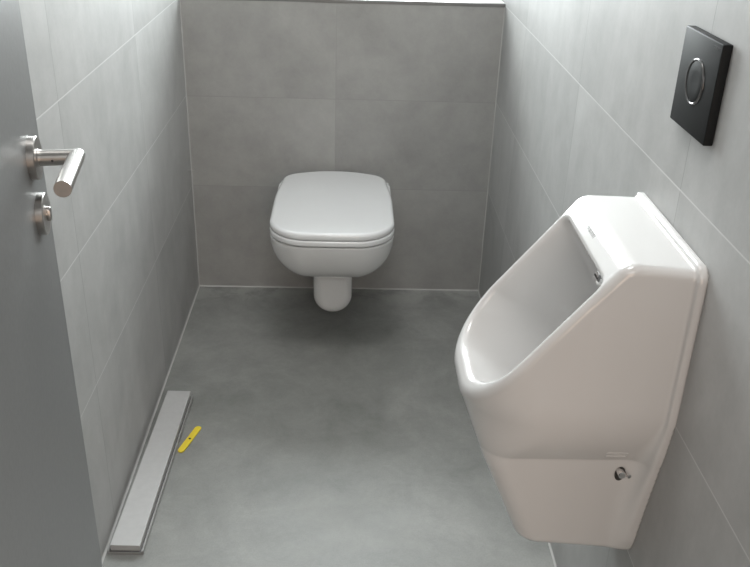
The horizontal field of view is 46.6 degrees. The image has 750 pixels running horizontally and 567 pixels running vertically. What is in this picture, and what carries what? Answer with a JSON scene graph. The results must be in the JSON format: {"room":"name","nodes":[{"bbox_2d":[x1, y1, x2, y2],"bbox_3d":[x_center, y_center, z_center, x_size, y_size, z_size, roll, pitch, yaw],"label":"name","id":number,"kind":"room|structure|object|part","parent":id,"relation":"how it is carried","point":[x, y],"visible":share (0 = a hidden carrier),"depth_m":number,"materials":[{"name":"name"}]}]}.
{"room":"public restroom","nodes":[
{"label":"public restroom","id":0,"kind":"room"},
{"bbox_2d":[19,0,198,559],"bbox_3d":[-0.626,-0.659,1.581,0.120,2.550,2.790,1,27,-2],"label":"wall","id":1,"kind":"structure","parent":0,"point":[107,77],"depth_m":1.99,"materials":[{"name":"grey tile"}]},
{"bbox_2d":[0,0,102,566],"bbox_3d":[-0.356,0.021,0.805,0.104,2.034,0.740,-3,27,-9],"label":"door","id":2,"kind":"structure","parent":1,"relation":"in","point":[47,514],"depth_m":1.01,"materials":[{"name":"grey paint"}]},
{"bbox_3d":[-0.408,-0.087,1.088,0.006,0.019,0.011,-3,27,-9],"label":"turn knob","id":3,"kind":"part","parent":2,"relation":"part of","materials":[{"name":"metal"}]},
{"bbox_3d":[-0.373,-0.131,1.014,0.054,0.020,0.122,-3,27,-9],"label":"handle","id":4,"kind":"part","parent":2,"relation":"part of","materials":[{"name":"metal"}]},
{"bbox_2d":[102,286,199,563],"bbox_3d":[-0.598,0.556,2.001,0.004,0.004,2.450,1,27,-2],"label":"baseboard","id":5,"kind":"structure","parent":1,"relation":"attached to","point":[138,458],"depth_m":2.29,"materials":[{"name":"tile"}]},
{"bbox_2d":[102,286,554,566],"bbox_3d":[-0.085,0.970,1.325,1.240,0.100,4.050,1,27,-2],"label":"floor","id":6,"kind":"structure","parent":0,"point":[346,437],"depth_m":2.29,"materials":[{"name":"grey concrete"}]},
{"bbox_2d":[107,391,193,554],"bbox_3d":[-0.552,0.451,2.193,0.079,0.022,0.615,1,27,-1],"label":"metal strip","id":7,"kind":"object","parent":6,"relation":"on","point":[134,526],"visible":1,"depth_m":2.12,"materials":[{"name":"silver metal"}]},
{"bbox_2d":[178,426,200,452],"bbox_3d":[-0.489,0.411,2.299,0.017,0.003,0.117,8,27,13],"label":"strip","id":8,"kind":"object","parent":6,"relation":"on","point":[189,439],"visible":1,"depth_m":2.29,"materials":[{"name":"yellow plastic"}]},
{"bbox_2d":[180,0,503,289],"bbox_3d":[-0.115,-0.501,3.043,1.000,0.989,0.340,1,27,-2],"label":"wall","id":9,"kind":"structure","parent":0,"point":[404,96],"depth_m":2.84,"materials":[{"name":"grey tile"}]},
{"bbox_2d":[179,0,199,285],"bbox_3d":[-0.610,-0.430,2.875,0.003,0.983,0.003,1,27,-2],"label":"trim","id":10,"kind":"structure","parent":9,"relation":"attached to","point":[179,0],"depth_m":2.85,"materials":[{"name":"tile"}]},
{"bbox_2d":[200,285,477,290],"bbox_3d":[-0.126,0.017,3.110,1.000,0.003,0.003,1,27,-2],"label":"baseboard","id":11,"kind":"structure","parent":9,"relation":"attached to","point":[200,285],"depth_m":3.11,"materials":[{"name":"tile"}]},
{"bbox_2d":[248,0,504,6],"bbox_3d":[-0.097,-0.867,2.673,1.000,0.010,0.010,1,27,-2],"label":"trim","id":12,"kind":"structure","parent":9,"relation":"attached to","point":[322,1],"depth_m":2.67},
{"bbox_2d":[394,0,504,3],"bbox_3d":[-0.100,-0.919,2.771,1.000,0.004,0.212,1,27,-2],"label":"trim","id":13,"kind":"structure","parent":9,"relation":"attached to","point":[467,1],"depth_m":2.71,"materials":[{"name":"white"}]},
{"bbox_2d":[478,7,504,289],"bbox_3d":[0.386,-0.413,2.907,0.003,0.983,0.003,1,27,-2],"label":"trim","id":14,"kind":"structure","parent":9,"relation":"attached to","point":[504,7],"depth_m":2.88,"materials":[{"name":"tile"}]},
{"bbox_2d":[479,0,749,566],"bbox_3d":[0.493,-0.640,1.617,0.120,2.550,2.790,1,27,-2],"label":"wall","id":15,"kind":"structure","parent":0,"point":[585,94],"depth_m":1.32,"materials":[{"name":"grey tile"}]},
{"bbox_2d":[478,290,556,566],"bbox_3d":[0.397,0.573,2.033,0.004,0.004,2.450,1,27,-2],"label":"baseboard","id":16,"kind":"structure","parent":15,"relation":"attached to","point":[549,544],"depth_m":1.97,"materials":[{"name":"tile"}]},
{"bbox_2d":[454,192,708,549],"bbox_3d":[0.277,0.163,1.389,0.299,0.560,0.305,1,27,-2],"label":"urinal","id":17,"kind":"object","parent":15,"relation":"attached to","point":[572,367],"visible":1,"depth_m":1.28,"materials":[{"name":"ceramic"}]},
{"bbox_2d":[670,25,732,145],"bbox_3d":[0.434,-0.267,1.166,0.015,0.130,0.134,1,27,-2],"label":"flush plate","id":18,"kind":"object","parent":15,"relation":"attached to","point":[705,57],"visible":1,"depth_m":1.15,"materials":[{"name":"black plastic"}]}
]}

